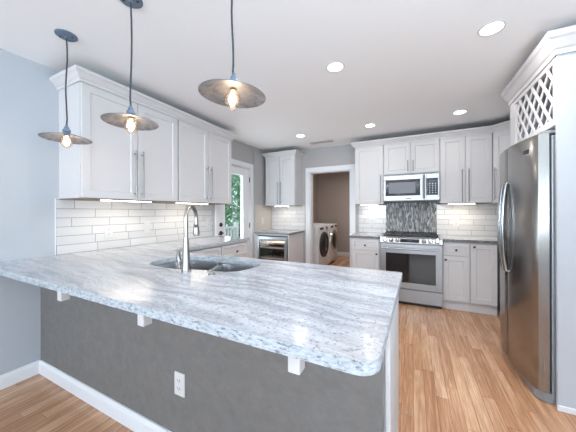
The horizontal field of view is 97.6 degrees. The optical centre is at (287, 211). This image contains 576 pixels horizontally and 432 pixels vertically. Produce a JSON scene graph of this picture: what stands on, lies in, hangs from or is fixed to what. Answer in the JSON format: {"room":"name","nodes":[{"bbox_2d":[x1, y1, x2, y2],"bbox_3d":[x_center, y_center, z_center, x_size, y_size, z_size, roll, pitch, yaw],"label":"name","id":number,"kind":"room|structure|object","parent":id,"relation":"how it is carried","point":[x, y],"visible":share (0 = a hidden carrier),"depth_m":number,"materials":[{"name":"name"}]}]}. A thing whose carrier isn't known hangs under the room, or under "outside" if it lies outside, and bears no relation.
{"room":"kitchen","nodes":[
{"label":"kitchen","id":0,"kind":"room"},
{"bbox_2d":[0,48,208,374],"bbox_3d":[-2.949,0.051,0.172,0.130,2.450,8.000,0,0,26],"label":"wall","id":1,"kind":"structure","parent":0,"point":[29,101],"depth_m":1.93,"materials":[{"name":"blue paint"}]},
{"bbox_2d":[0,359,40,389],"bbox_3d":[-3.272,1.227,-0.654,0.016,0.100,5.928,0,0,26],"label":"baseboard","id":2,"kind":"structure","parent":1,"relation":"attached to","point":[10,378],"depth_m":1.89,"materials":[{"name":"white paint"}]},
{"bbox_2d":[59,81,177,202],"bbox_3d":[-1.546,-0.567,2.434,0.387,0.922,0.908,0,0,26],"label":"upper cabinet","id":3,"kind":"object","parent":1,"relation":"attached to","point":[119,163],"visible":0.95,"depth_m":2.17,"materials":[{"name":"grey paint"}]},
{"bbox_2d":[101,200,151,201],"bbox_3d":[-1.513,-0.101,2.385,0.040,0.009,0.460,0,0,26],"label":"light","id":4,"kind":"object","parent":3,"relation":"attached to","point":[101,200],"visible":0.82,"depth_m":2.36,"materials":[{"name":"grey plastic"}]},
{"bbox_2d":[49,64,237,140],"bbox_3d":[-1.335,-1.056,2.840,0.410,0.086,1.944,0,0,26],"label":"crown molding","id":5,"kind":"structure","parent":3,"relation":"attached to","point":[75,73],"depth_m":2.24,"materials":[{"name":"grey paint"}]},
{"bbox_2d":[56,198,212,254],"bbox_3d":[-1.521,0.122,2.911,0.007,0.471,1.821,0,0,26],"label":"tile backsplash","id":6,"kind":"structure","parent":1,"relation":"attached to","point":[80,224],"depth_m":2.55,"materials":[{"name":"white tile"}]},
{"bbox_2d":[55,198,55,254],"bbox_3d":[-1.928,0.124,2.091,0.004,0.471,0.008,0,0,26],"label":"strip","id":7,"kind":"object","parent":6,"relation":"attached to","point":[55,198],"visible":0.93,"depth_m":2.09,"materials":[{"name":"white paint"}]},
{"bbox_2d":[105,226,112,237],"bbox_3d":[-1.740,0.195,2.448,0.009,0.118,0.072,0,0,26],"label":"power outlet","id":8,"kind":"object","parent":6,"relation":"attached to","point":[108,229],"visible":1,"depth_m":2.45,"materials":[{"name":"grey plastic"}]},
{"bbox_2d":[144,222,150,232],"bbox_3d":[-1.563,0.172,2.807,0.010,0.118,0.072,0,0,26],"label":"light switch","id":9,"kind":"object","parent":6,"relation":"attached to","point":[147,225],"visible":1,"depth_m":2.80,"materials":[{"name":"grey plastic"}]},
{"bbox_2d":[206,219,209,226],"bbox_3d":[-1.150,0.161,3.645,0.009,0.118,0.072,0,0,26],"label":"power outlet","id":10,"kind":"object","parent":6,"relation":"attached to","point":[207,220],"visible":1,"depth_m":3.63,"materials":[{"name":"grey plastic"}]},
{"bbox_2d":[164,120,231,204],"bbox_3d":[-1.142,-0.568,3.253,0.387,0.922,0.914,0,0,26],"label":"upper cabinet","id":11,"kind":"object","parent":1,"relation":"attached to","point":[204,157],"visible":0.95,"depth_m":3.10,"materials":[{"name":"grey paint"}]},
{"bbox_2d":[41,287,383,431],"bbox_3d":[-0.811,0.833,1.460,2.562,0.874,0.042,0,0,26],"label":"wall","id":12,"kind":"structure","parent":0,"point":[231,386],"depth_m":1.26,"materials":[{"name":"grey paint"}]},
{"bbox_2d":[57,292,69,300],"bbox_3d":[-1.164,0.435,1.462,0.040,0.081,0.262,0,0,26],"label":"bracket","id":13,"kind":"object","parent":12,"relation":"attached to","point":[60,296],"visible":0.25,"depth_m":1.35,"materials":[{"name":"grey paint"}]},
{"bbox_2d":[39,360,170,431],"bbox_3d":[-0.808,1.220,1.447,2.578,0.100,0.053,0,0,26],"label":"baseboard","id":14,"kind":"structure","parent":12,"relation":"attached to","point":[122,414],"depth_m":1.61,"materials":[{"name":"white paint"}]},
{"bbox_2d":[138,314,151,326],"bbox_3d":[-0.554,0.434,1.161,0.040,0.081,0.262,0,0,26],"label":"bracket","id":15,"kind":"object","parent":12,"relation":"attached to","point":[143,321],"visible":0.29,"depth_m":1.04,"materials":[{"name":"grey paint"}]},
{"bbox_2d":[174,371,184,397],"bbox_3d":[-0.564,0.895,1.309,0.072,0.118,0.009,0,0,26],"label":"power outlet","id":16,"kind":"object","parent":12,"relation":"attached to","point":[179,378],"visible":1,"depth_m":1.30,"materials":[{"name":"white plastic"}]},
{"bbox_2d":[288,356,304,374],"bbox_3d":[0.074,0.432,0.852,0.040,0.081,0.262,0,0,26],"label":"bracket","id":17,"kind":"object","parent":12,"relation":"attached to","point":[295,366],"visible":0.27,"depth_m":0.73,"materials":[{"name":"grey paint"}]},
{"bbox_2d":[212,139,317,257],"bbox_3d":[-0.151,0.043,5.733,0.230,2.450,4.450,0,0,26],"label":"wall","id":18,"kind":"structure","parent":0,"point":[240,151],"depth_m":4.66,"materials":[{"name":"grey paint"}]},
{"bbox_2d":[218,165,249,257],"bbox_3d":[-0.880,0.250,4.142,0.111,2.011,0.851,0,0,26],"label":"door","id":19,"kind":"structure","parent":18,"relation":"in","point":[244,173],"depth_m":4.37,"materials":[{"name":"white paint"}]},
{"bbox_2d":[215,158,253,257],"bbox_3d":[-0.930,0.208,4.189,0.198,2.125,0.990,0,0,26],"label":"trim","id":20,"kind":"structure","parent":18,"relation":"attached to","point":[250,167],"depth_m":4.51,"materials":[{"name":"white paint"}]},
{"bbox_2d":[255,205,271,230],"bbox_3d":[-0.461,0.112,4.856,0.007,0.486,0.612,0,0,26],"label":"panel","id":21,"kind":"object","parent":18,"relation":"attached to","point":[261,211],"visible":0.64,"depth_m":4.83,"materials":[{"name":"grey paint"}]},
{"bbox_2d":[0,0,575,152],"bbox_3d":[-0.003,-1.242,1.226,4.530,0.120,12.500,0,0,26],"label":"ceiling","id":22,"kind":"structure","parent":0,"point":[410,65],"depth_m":1.88,"materials":[{"name":"white paint"}]},
{"bbox_2d":[38,29,92,145],"bbox_3d":[-1.477,-0.800,1.682,0.274,0.754,0.274,0,0,26],"label":"pendant light","id":23,"kind":"object","parent":22,"relation":"hanging from","point":[65,136],"visible":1,"depth_m":1.68,"materials":[{"name":"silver metal"}]},
{"bbox_2d":[62,124,70,135],"bbox_3d":[-1.476,-0.547,1.682,0.052,0.067,0.052,0,0,26],"label":"socket","id":24,"kind":"object","parent":23,"relation":"attached to","point":[66,129],"depth_m":1.67,"materials":[{"name":"blue metal"}]},
{"bbox_2d":[100,0,158,130],"bbox_3d":[-0.872,-0.806,1.399,0.274,0.746,0.274,0,0,26],"label":"pendant light","id":25,"kind":"object","parent":22,"relation":"hanging from","point":[128,120],"visible":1,"depth_m":1.40,"materials":[{"name":"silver metal"}]},
{"bbox_2d":[126,105,135,118],"bbox_3d":[-0.871,-0.556,1.399,0.052,0.067,0.052,0,0,26],"label":"socket","id":26,"kind":"object","parent":25,"relation":"attached to","point":[130,110],"depth_m":1.39,"materials":[{"name":"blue metal"}]},
{"bbox_2d":[198,0,265,107],"bbox_3d":[-0.241,-0.813,1.099,0.285,0.736,0.286,0,0,26],"label":"pendant light","id":27,"kind":"object","parent":22,"relation":"hanging from","point":[231,92],"visible":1,"depth_m":1.10,"materials":[{"name":"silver metal"}]},
{"bbox_2d":[229,73,237,90],"bbox_3d":[-0.239,-0.567,1.098,0.052,0.069,0.052,0,0,26],"label":"socket","id":28,"kind":"object","parent":27,"relation":"attached to","point":[231,87],"depth_m":1.09,"materials":[{"name":"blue metal"}]},
{"bbox_2d":[310,140,333,143],"bbox_3d":[0.564,-1.179,4.273,0.400,0.010,0.110,0,0,26],"label":"ceiling vent","id":29,"kind":"object","parent":22,"relation":"in","point":[326,141],"visible":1,"depth_m":4.27,"materials":[{"name":"grey metal"}]},
{"bbox_2d":[326,61,344,71],"bbox_3d":[0.386,-1.180,2.058,0.152,0.004,0.152,0,0,26],"label":"recessed light","id":30,"kind":"object","parent":22,"relation":"in","point":[336,66],"visible":1,"depth_m":2.05,"materials":[{"name":"white"}]},
{"bbox_2d":[364,124,375,126],"bbox_3d":[1.124,-1.182,3.458,0.152,0.004,0.152,0,0,26],"label":"recessed light","id":31,"kind":"object","parent":22,"relation":"in","point":[366,125],"visible":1,"depth_m":3.45,"materials":[{"name":"white"}]},
{"bbox_2d":[452,110,467,114],"bbox_3d":[2.045,-1.185,3.004,0.152,0.004,0.152,0,0,26],"label":"recessed light","id":32,"kind":"object","parent":22,"relation":"in","point":[458,112],"visible":1,"depth_m":3.01,"materials":[{"name":"white"}]},
{"bbox_2d":[477,19,506,36],"bbox_3d":[1.315,-1.183,1.630,0.152,0.004,0.152,0,0,26],"label":"recessed light","id":33,"kind":"object","parent":22,"relation":"in","point":[493,27],"visible":1,"depth_m":1.63,"materials":[{"name":"white paint"}]},
{"bbox_2d":[0,255,575,431],"bbox_3d":[0.005,1.308,1.226,4.530,0.080,12.400,0,0,26],"label":"floor","id":34,"kind":"structure","parent":0,"point":[456,374],"depth_m":1.76,"materials":[{"name":"brown wood"}]},
{"bbox_2d":[190,245,220,254],"bbox_3d":[-1.185,0.834,2.789,0.593,0.874,0.712,0,0,26],"label":"base cabinet","id":35,"kind":"object","parent":34,"relation":"on","point":[216,250],"visible":0.03,"depth_m":2.83,"materials":[{"name":"grey paint"}]},
{"bbox_2d":[159,260,251,266],"bbox_3d":[-0.672,0.833,1.767,1.100,0.874,0.629,0,0,26],"label":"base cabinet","id":36,"kind":"object","parent":34,"relation":"on","point":[190,260],"visible":0.02,"depth_m":1.97,"materials":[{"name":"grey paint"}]},
{"bbox_2d":[220,241,246,257],"bbox_3d":[-0.910,0.833,3.348,0.593,0.874,0.530,0,0,26],"label":"base cabinet","id":37,"kind":"object","parent":34,"relation":"on","point":[238,249],"visible":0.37,"depth_m":3.24,"materials":[{"name":"grey paint"}]},
{"bbox_2d":[257,235,287,260],"bbox_3d":[-0.177,0.836,4.605,0.604,0.825,0.593,0,0,26],"label":"wine cooler","id":38,"kind":"object","parent":34,"relation":"on","point":[263,249],"visible":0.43,"depth_m":4.51,"materials":[{"name":"silver metal"}]},
{"bbox_2d":[260,255,283,259],"bbox_3d":[-0.159,0.818,4.641,0.544,0.028,0.455,0,0,26],"label":"shelf","id":39,"kind":"object","parent":38,"relation":"attached to","point":[278,257],"depth_m":4.53,"materials":[{"name":"beige wood"}]},
{"bbox_2d":[260,245,283,248],"bbox_3d":[-0.160,0.633,4.641,0.544,0.028,0.455,0,0,26],"label":"shelf","id":40,"kind":"object","parent":38,"relation":"attached to","point":[261,246],"depth_m":4.54,"materials":[{"name":"beige wood"}]},
{"bbox_2d":[260,240,284,244],"bbox_3d":[-0.160,0.553,4.641,0.544,0.028,0.455,0,0,26],"label":"shelf","id":41,"kind":"object","parent":38,"relation":"attached to","point":[281,242],"depth_m":4.62,"materials":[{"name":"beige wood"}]},
{"bbox_2d":[272,251,281,255],"bbox_3d":[-0.203,0.781,4.709,0.072,0.072,0.331,0,0,26],"label":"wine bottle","id":42,"kind":"object","parent":38,"relation":"on","point":[278,252],"visible":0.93,"depth_m":4.67,"materials":[{"name":"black glass"}]},
{"bbox_2d":[254,233,302,262],"bbox_3d":[-0.156,0.831,4.694,0.693,0.874,0.633,0,0,26],"label":"base cabinet","id":43,"kind":"object","parent":34,"relation":"on","point":[295,241],"visible":0.27,"depth_m":4.54,"materials":[{"name":"grey paint"}]},
{"bbox_2d":[254,229,303,234],"bbox_3d":[-0.149,0.372,4.672,0.713,0.035,0.651,0,0,26],"label":"countertop","id":44,"kind":"structure","parent":43,"relation":"on","point":[272,231],"depth_m":4.53,"materials":[{"name":"grey stone"}]},
{"bbox_2d":[313,224,328,264],"bbox_3d":[0.464,0.784,5.726,0.816,0.965,0.700,0,0,26],"label":"washing machine","id":45,"kind":"object","parent":34,"relation":"on","point":[320,232],"visible":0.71,"depth_m":5.37,"materials":[{"name":"white metal"}]},
{"bbox_2d":[313,223,337,263],"bbox_3d":[0.805,0.783,6.417,0.816,0.965,0.700,0,0,26],"label":"dryer","id":46,"kind":"object","parent":34,"relation":"on","point":[332,227],"visible":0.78,"depth_m":6.12,"materials":[{"name":"white metal"}]},
{"bbox_2d":[351,238,379,269],"bbox_3d":[1.268,0.827,3.978,0.412,0.874,0.658,0,0,26],"label":"base cabinet","id":47,"kind":"object","parent":34,"relation":"on","point":[365,252],"visible":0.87,"depth_m":3.71,"materials":[{"name":"grey paint"}]},
{"bbox_2d":[349,232,382,238],"bbox_3d":[1.254,0.368,3.983,0.436,0.035,0.646,0,0,26],"label":"countertop","id":48,"kind":"structure","parent":47,"relation":"on","point":[357,234],"depth_m":3.76,"materials":[{"name":"grey stone"}]},
{"bbox_2d":[384,299,398,431],"bbox_3d":[0.165,0.830,1.354,0.762,0.874,0.629,0,0,26],"label":"base cabinet","id":49,"kind":"object","parent":34,"relation":"on","point":[384,352],"depth_m":1.00,"materials":[{"name":"grey paint"}]},
{"bbox_2d":[0,236,401,375],"bbox_3d":[-0.444,0.372,2.161,2.603,0.035,2.267,0,0,26],"label":"countertop","id":50,"kind":"structure","parent":49,"relation":"on","point":[339,318],"depth_m":1.09,"materials":[{"name":"grey stone"}]},
{"bbox_2d":[176,204,199,272],"bbox_3d":[-0.628,0.154,1.576,0.098,0.402,0.208,0,0,-1],"label":"kitchen faucet","id":51,"kind":"object","parent":50,"relation":"on","point":[186,267],"visible":1,"depth_m":1.50,"materials":[{"name":"grey metal"}]},
{"bbox_2d":[156,261,253,271],"bbox_3d":[-0.589,0.495,1.743,0.808,0.202,0.435,0,0,26],"label":"sink","id":52,"kind":"object","parent":50,"relation":"in","point":[195,265],"visible":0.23,"depth_m":1.93,"materials":[{"name":"grey metal"}]},
{"bbox_2d":[380,231,442,308],"bbox_3d":[1.777,0.787,3.671,0.764,0.952,0.735,0,0,26],"label":"gas range","id":53,"kind":"object","parent":34,"relation":"on","point":[418,255],"visible":0.97,"depth_m":3.37,"materials":[{"name":"silver metal"}]},
{"bbox_2d":[381,234,441,238],"bbox_3d":[1.794,0.356,3.709,0.764,0.022,0.644,0,0,26],"label":"cooktop","id":54,"kind":"object","parent":53,"relation":"in","point":[400,236],"depth_m":3.49,"materials":[{"name":"silver metal"}]},
{"bbox_2d":[442,242,469,311],"bbox_3d":[2.274,0.825,3.482,0.294,0.874,0.658,0,0,26],"label":"base cabinet","id":55,"kind":"object","parent":34,"relation":"on","point":[455,255],"visible":0.97,"depth_m":3.22,"materials":[{"name":"grey paint"}]},
{"bbox_2d":[470,243,497,315],"bbox_3d":[2.530,0.824,3.356,0.274,0.874,0.658,0,0,26],"label":"base cabinet","id":56,"kind":"object","parent":34,"relation":"on","point":[483,256],"visible":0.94,"depth_m":3.10,"materials":[{"name":"grey paint"}]},
{"bbox_2d":[497,244,499,311],"bbox_3d":[2.782,0.823,2.828,0.658,0.874,1.380,0,0,26],"label":"base cabinet","id":57,"kind":"object","parent":34,"relation":"on","point":[498,259],"visible":0.02,"depth_m":3.15,"materials":[{"name":"grey paint"}]},
{"bbox_2d":[439,235,497,243],"bbox_3d":[2.523,0.364,2.951,1.215,0.035,1.374,0,0,26],"label":"countertop","id":58,"kind":"structure","parent":57,"relation":"on","point":[446,238],"depth_m":3.24,"materials":[{"name":"grey stone"}]},
{"bbox_2d":[497,130,555,404],"bbox_3d":[2.147,0.360,1.885,0.903,1.796,0.796,0,0,26],"label":"refrigerator","id":59,"kind":"object","parent":34,"relation":"on","point":[526,212],"visible":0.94,"depth_m":1.75,"materials":[{"name":"grey metal"}]},
{"bbox_2d":[510,51,575,414],"bbox_3d":[2.237,0.112,1.826,0.748,2.300,0.874,0,0,26],"label":"enclosure","id":60,"kind":"object","parent":34,"relation":"on","point":[548,103],"visible":0.62,"depth_m":1.60,"materials":[{"name":"grey paint"}]},
{"bbox_2d":[501,25,575,105],"bbox_3d":[2.195,-1.065,1.815,0.812,0.130,0.932,0,0,26],"label":"crown molding","id":61,"kind":"structure","parent":60,"relation":"attached to","point":[555,42],"depth_m":1.72,"materials":[{"name":"grey paint"}]},
{"bbox_2d":[318,172,349,251],"bbox_3d":[1.856,0.038,7.168,2.100,2.450,0.100,0,0,26],"label":"wall","id":62,"kind":"structure","parent":0,"point":[333,188],"depth_m":7.32,"materials":[{"name":"beige paint"}]},
{"bbox_2d":[337,252,349,255],"bbox_3d":[1.834,1.208,7.117,2.100,0.110,0.015,0,0,26],"label":"baseboard","id":63,"kind":"structure","parent":62,"relation":"attached to","point":[338,253],"depth_m":7.23,"materials":[{"name":"white paint"}]},
{"bbox_2d":[299,144,493,262],"bbox_3d":[1.612,0.038,4.243,4.270,2.450,0.120,0,0,26],"label":"wall","id":64,"kind":"structure","parent":0,"point":[343,154],"depth_m":4.64,"materials":[{"name":"grey paint"}]},
{"bbox_2d":[266,155,301,205],"bbox_3d":[-0.093,-0.571,4.810,0.618,0.922,0.367,0,0,26],"label":"upper cabinet","id":65,"kind":"object","parent":64,"relation":"attached to","point":[283,174],"visible":1,"depth_m":4.67,"materials":[{"name":"grey paint"}]},
{"bbox_2d":[262,150,304,158],"bbox_3d":[-0.092,-1.060,4.798,0.724,0.086,0.390,0,0,26],"label":"crown molding","id":66,"kind":"structure","parent":65,"relation":"attached to","point":[297,153],"depth_m":4.64,"materials":[{"name":"grey paint"}]},
{"bbox_2d":[272,206,304,229],"bbox_3d":[0.000,0.118,4.966,0.721,0.471,0.007,0,0,26],"label":"tile backsplash","id":67,"kind":"structure","parent":64,"relation":"attached to","point":[285,217],"depth_m":4.96,"materials":[{"name":"white tile"}]},
{"bbox_2d":[305,164,355,266],"bbox_3d":[0.782,0.218,4.641,0.932,2.095,0.140,0,0,26],"label":"trim","id":68,"kind":"structure","parent":64,"relation":"attached to","point":[350,168],"depth_m":4.75,"materials":[{"name":"white paint"}]},
{"bbox_2d":[355,145,385,204],"bbox_3d":[1.338,-0.575,4.104,0.436,0.922,0.367,0,0,26],"label":"upper cabinet","id":69,"kind":"object","parent":64,"relation":"attached to","point":[369,161],"visible":0.98,"depth_m":3.98,"materials":[{"name":"grey paint"}]},
{"bbox_2d":[350,120,509,148],"bbox_3d":[1.997,-1.066,3.453,0.849,0.086,2.501,0,0,-38],"label":"crown molding","id":70,"kind":"structure","parent":69,"relation":"attached to","point":[505,125],"depth_m":3.54,"materials":[{"name":"grey paint"}]},
{"bbox_2d":[359,205,385,232],"bbox_3d":[1.423,0.114,4.264,0.432,0.471,0.007,0,0,26],"label":"tile backsplash","id":71,"kind":"structure","parent":64,"relation":"attached to","point":[378,212],"depth_m":4.26,"materials":[{"name":"white tile"}]},
{"bbox_2d":[386,202,436,233],"bbox_3d":[1.942,0.106,4.006,0.724,0.512,0.010,0,0,26],"label":"backsplash","id":72,"kind":"structure","parent":64,"relation":"attached to","point":[407,216],"depth_m":3.99,"materials":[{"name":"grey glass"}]},
{"bbox_2d":[384,139,439,175],"bbox_3d":[1.866,-0.800,3.844,0.740,0.475,0.367,0,0,26],"label":"upper cabinet","id":73,"kind":"object","parent":64,"relation":"attached to","point":[420,156],"visible":0.98,"depth_m":3.70,"materials":[{"name":"grey paint"}]},
{"bbox_2d":[384,172,439,202],"bbox_3d":[1.847,-0.352,3.806,0.728,0.399,0.451,0,0,26],"label":"microwave","id":74,"kind":"object","parent":73,"relation":"attached to","point":[420,187],"visible":1,"depth_m":3.65,"materials":[{"name":"silver metal"}]},
{"bbox_2d":[438,133,491,203],"bbox_3d":[2.466,-0.578,3.548,0.592,0.922,0.367,0,0,26],"label":"upper cabinet","id":75,"kind":"object","parent":64,"relation":"attached to","point":[465,173],"visible":0.98,"depth_m":3.41,"materials":[{"name":"grey paint"}]},
{"bbox_2d":[437,203,497,236],"bbox_3d":[2.821,0.111,3.574,1.231,0.471,0.007,0,0,26],"label":"tile backsplash","id":76,"kind":"structure","parent":64,"relation":"attached to","point":[474,219],"depth_m":3.67,"materials":[{"name":"white tile"}]},
{"bbox_2d":[453,218,458,225],"bbox_3d":[2.486,0.156,3.731,0.072,0.118,0.009,0,0,26],"label":"power outlet","id":77,"kind":"object","parent":76,"relation":"attached to","point":[455,220],"visible":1,"depth_m":3.73,"materials":[{"name":"grey plastic"}]},
{"bbox_2d":[492,129,509,202],"bbox_3d":[2.961,-0.579,3.174,0.622,0.922,0.598,0,0,26],"label":"upper cabinet","id":78,"kind":"object","parent":64,"relation":"attached to","point":[501,139],"visible":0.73,"depth_m":3.23,"materials":[{"name":"grey paint"}]},
{"bbox_3d":[-1.631,1.377,4.821,1.615,0.030,4.000,0,0,26],"label":"deck","id":79,"kind":"object","parent":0,"visible":0},
{"bbox_2d":[225,222,238,236],"bbox_3d":[-2.312,0.824,5.156,0.100,1.080,4.100,0,0,26],"label":"deck railing","id":80,"kind":"object","parent":79,"relation":"on","point":[235,227],"visible":0.08,"depth_m":6.86,"materials":[{"name":"white paint"}]},
{"label":"outside","id":81,"kind":"structure","parent":0,"visible":0},
{"bbox_3d":[-1.936,1.598,2.072,28.000,0.050,30.000,0,0,26],"label":"lawn","id":82,"kind":"structure","parent":81,"visible":0},
{"bbox_2d":[225,174,240,236],"bbox_3d":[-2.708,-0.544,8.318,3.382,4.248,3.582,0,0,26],"label":"leafy tree","id":83,"kind":"object","parent":82,"relation":"on","point":[238,195],"visible":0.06,"depth_m":7.96,"materials":[{"name":"green plant"}]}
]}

